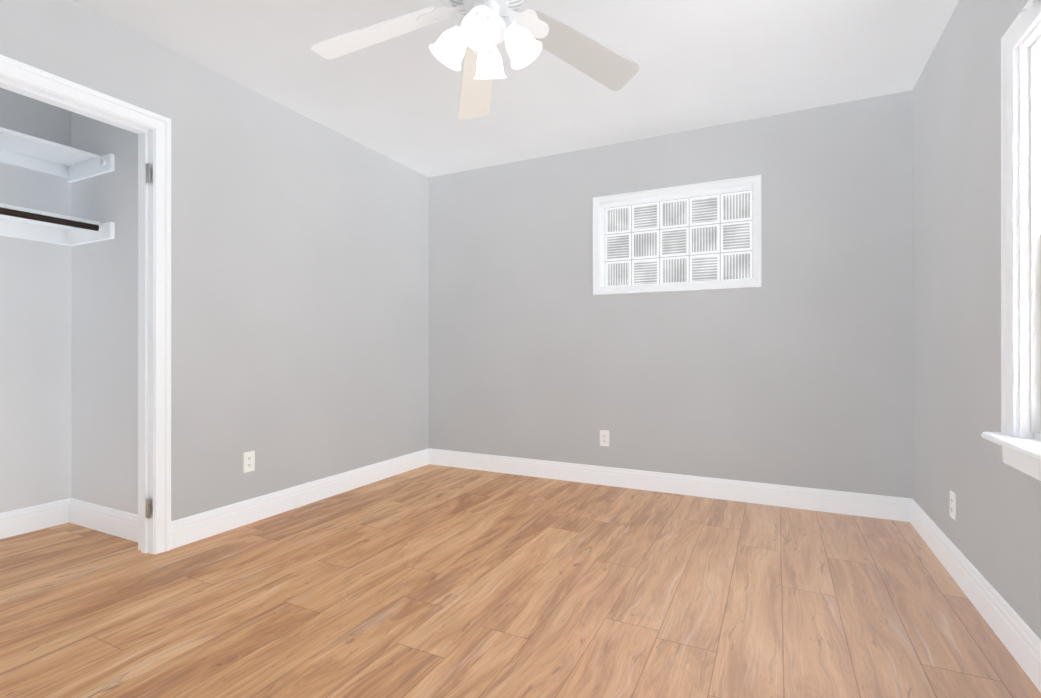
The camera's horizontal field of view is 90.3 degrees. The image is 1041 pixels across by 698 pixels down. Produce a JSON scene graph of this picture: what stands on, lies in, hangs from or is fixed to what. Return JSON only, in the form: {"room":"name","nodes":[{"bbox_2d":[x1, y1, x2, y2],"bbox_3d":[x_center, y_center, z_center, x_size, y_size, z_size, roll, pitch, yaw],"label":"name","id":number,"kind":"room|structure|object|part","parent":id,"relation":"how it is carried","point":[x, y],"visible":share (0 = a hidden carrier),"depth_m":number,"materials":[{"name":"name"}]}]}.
{"room":"empty bedroom","nodes":[
{"label":"empty bedroom","id":0,"kind":"room"},
{"bbox_2d":[0,88,70,512],"bbox_3d":[-2.870,-0.245,2.429,0.100,2.450,1.405,0,0,26],"label":"wall","id":1,"kind":"structure","parent":0,"point":[35,373],"depth_m":2.80,"materials":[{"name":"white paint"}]},
{"bbox_2d":[0,500,63,538],"bbox_3d":[-2.819,0.914,2.403,0.016,0.132,1.205,0,0,26],"label":"baseboard","id":2,"kind":"structure","parent":1,"relation":"attached to","point":[33,518],"depth_m":2.78,"materials":[{"name":"white wood"}]},
{"bbox_2d":[0,127,114,245],"bbox_3d":[-2.624,-0.819,2.307,0.450,0.463,1.205,0,0,26],"label":"closet shelf","id":3,"kind":"object","parent":1,"relation":"attached to","point":[70,164],"depth_m":2.76,"materials":[{"name":"white wood"}]},
{"bbox_2d":[0,207,98,230],"bbox_3d":[-2.508,-0.645,2.249,0.033,0.033,1.157,0,0,26],"label":"hanging rod","id":4,"kind":"object","parent":3,"relation":"attached to","point":[39,217],"visible":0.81,"depth_m":2.56,"materials":[{"name":"brown metal"}]},
{"bbox_3d":[-2.629,-0.803,2.310,0.403,0.426,1.167,0,0,26],"label":"closet shelf arm","id":5,"kind":"part","parent":3,"relation":"part of"},
{"bbox_2d":[71,112,137,514],"bbox_3d":[-2.173,-0.245,2.812,0.810,2.450,0.100,0,0,26],"label":"wall","id":6,"kind":"structure","parent":0,"point":[104,372],"depth_m":2.78,"materials":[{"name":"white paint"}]},
{"bbox_2d":[64,498,137,541],"bbox_3d":[-2.190,0.914,2.744,0.780,0.132,0.035,0,0,26],"label":"baseboard","id":7,"kind":"structure","parent":6,"relation":"attached to","point":[115,522],"depth_m":2.77,"materials":[{"name":"white wood"}]},
{"bbox_2d":[0,0,428,520],"bbox_3d":[-1.521,-0.245,3.080,0.120,2.450,3.570,0,0,26],"label":"wall","id":8,"kind":"structure","parent":0,"point":[308,300],"depth_m":3.03,"materials":[{"name":"grey paint"}]},
{"bbox_2d":[0,74,153,553],"bbox_3d":[-1.968,-0.045,2.177,0.128,2.050,0.755,0,0,26],"label":"door frame","id":9,"kind":"structure","parent":8,"relation":"attached to","point":[145,133],"depth_m":2.48,"materials":[{"name":"white wood"}]},
{"bbox_2d":[0,54,170,553],"bbox_3d":[-1.964,-0.073,2.175,0.154,2.105,0.865,0,0,26],"label":"trim","id":10,"kind":"structure","parent":8,"relation":"attached to","point":[53,83],"depth_m":2.48,"materials":[{"name":"white wood"}]},
{"bbox_2d":[146,163,150,517],"bbox_3d":[-1.777,-0.040,2.466,0.038,1.690,0.009,0,0,26],"label":"jamb hinge","id":11,"kind":"object","parent":8,"relation":"attached to","point":[148,501],"visible":1,"depth_m":2.46,"materials":[{"name":"grey metal"}]},
{"bbox_2d":[243,451,254,472],"bbox_3d":[-1.530,0.636,2.919,0.008,0.115,0.070,0,0,26],"label":"electrical outlet","id":12,"kind":"object","parent":8,"relation":"attached to","point":[249,461],"visible":1,"depth_m":2.91,"materials":[{"name":"white plastic"}]},
{"bbox_2d":[171,448,430,548],"bbox_3d":[-1.251,0.914,3.470,0.016,0.132,2.091,0,0,26],"label":"baseboard","id":13,"kind":"structure","parent":8,"relation":"attached to","point":[196,527],"depth_m":3.11,"materials":[{"name":"white wood"}]},
{"bbox_2d":[70,0,958,176],"bbox_3d":[-0.119,-1.520,1.901,3.680,0.100,4.440,0,0,26],"label":"ceiling","id":14,"kind":"structure","parent":0,"point":[704,63],"depth_m":2.69,"materials":[{"name":"white paint"}]},
{"bbox_2d":[310,0,638,119],"bbox_3d":[-0.147,-1.234,1.817,1.265,0.472,1.213,0,0,26],"label":"ceiling fan","id":15,"kind":"object","parent":14,"relation":"hanging from","point":[607,67],"depth_m":1.92,"materials":[{"name":"white plastic"}]},
{"bbox_3d":[-0.124,-1.084,1.854,0.328,0.142,0.328,0,0,-42],"label":"ceiling fan shade","id":16,"kind":"part","parent":15,"relation":"part of","materials":[{"name":"white glass"}]},
{"bbox_2d":[0,464,1040,697],"bbox_3d":[-0.527,1.010,2.101,4.590,0.060,4.440,0,0,26],"label":"floor","id":17,"kind":"structure","parent":0,"point":[431,581],"depth_m":1.98,"materials":[{"name":"brown wood"}]},
{"bbox_2d":[429,90,912,497],"bbox_3d":[0.811,-0.244,3.777,3.680,2.450,0.250,0,0,26],"label":"wall","id":18,"kind":"structure","parent":0,"point":[833,356],"depth_m":3.44,"materials":[{"name":"grey paint"}]},
{"bbox_2d":[600,430,608,446],"bbox_3d":[0.606,0.645,3.735,0.070,0.115,0.008,0,0,26],"label":"electrical outlet","id":19,"kind":"object","parent":18,"relation":"attached to","point":[604,437],"visible":1,"depth_m":3.73,"materials":[{"name":"white plastic"}]},
{"bbox_2d":[431,448,906,521],"bbox_3d":[0.703,0.915,3.682,3.330,0.132,0.016,0,0,26],"label":"baseboard","id":20,"kind":"structure","parent":18,"relation":"attached to","point":[823,500],"depth_m":3.45,"materials":[{"name":"white wood"}]},
{"bbox_2d":[593,175,761,294],"bbox_3d":[1.050,-0.747,3.569,1.112,0.707,0.131,0,0,26],"label":"window","id":21,"kind":"structure","parent":18,"relation":"in","point":[602,203],"depth_m":3.51,"materials":[{"name":"white wood"}]},
{"bbox_2d":[605,190,751,286],"bbox_3d":[1.093,-0.747,3.655,1.004,0.599,0.080,0,0,26],"label":"blocks","id":22,"kind":"object","parent":18,"relation":"on","point":[699,239],"visible":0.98,"depth_m":3.60,"materials":[{"name":"clear glass"}]},
{"bbox_2d":[912,0,1040,638],"bbox_3d":[1.799,-0.245,1.853,0.200,2.450,2.320,0,0,26],"label":"wall","id":23,"kind":"structure","parent":0,"point":[956,196],"depth_m":2.10,"materials":[{"name":"grey paint"}]},
{"bbox_2d":[950,490,955,520],"bbox_3d":[1.884,0.682,2.257,0.008,0.115,0.070,0,0,26],"label":"electrical outlet","id":24,"kind":"object","parent":23,"relation":"attached to","point":[952,504],"visible":1,"depth_m":2.24,"materials":[{"name":"white plastic"}]},
{"bbox_2d":[907,498,1040,691],"bbox_3d":[1.314,0.913,1.116,0.016,0.132,4.070,0,0,26],"label":"baseboard","id":25,"kind":"structure","parent":23,"relation":"attached to","point":[1019,638],"depth_m":1.87,"materials":[{"name":"white"}]},
{"bbox_2d":[981,431,1040,480],"bbox_3d":[1.374,0.330,1.260,0.097,0.101,1.070,0,0,26],"label":"window sill","id":26,"kind":"structure","parent":23,"relation":"attached to","point":[1023,455],"depth_m":1.56,"materials":[{"name":"white wood"}]},
{"bbox_2d":[1001,0,1040,440],"bbox_3d":[1.446,-0.377,1.225,0.174,1.316,1.018,0,0,26],"label":"window","id":27,"kind":"structure","parent":23,"relation":"in","point":[1030,236],"depth_m":1.63,"materials":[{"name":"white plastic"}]},
{"bbox_2d":[1017,0,1037,12],"bbox_3d":[1.456,-1.000,1.488,0.043,0.058,0.024,0,0,26],"label":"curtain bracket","id":28,"kind":"object","parent":27,"relation":"attached to","point":[1035,2],"visible":1,"depth_m":1.49,"materials":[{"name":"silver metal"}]}
]}

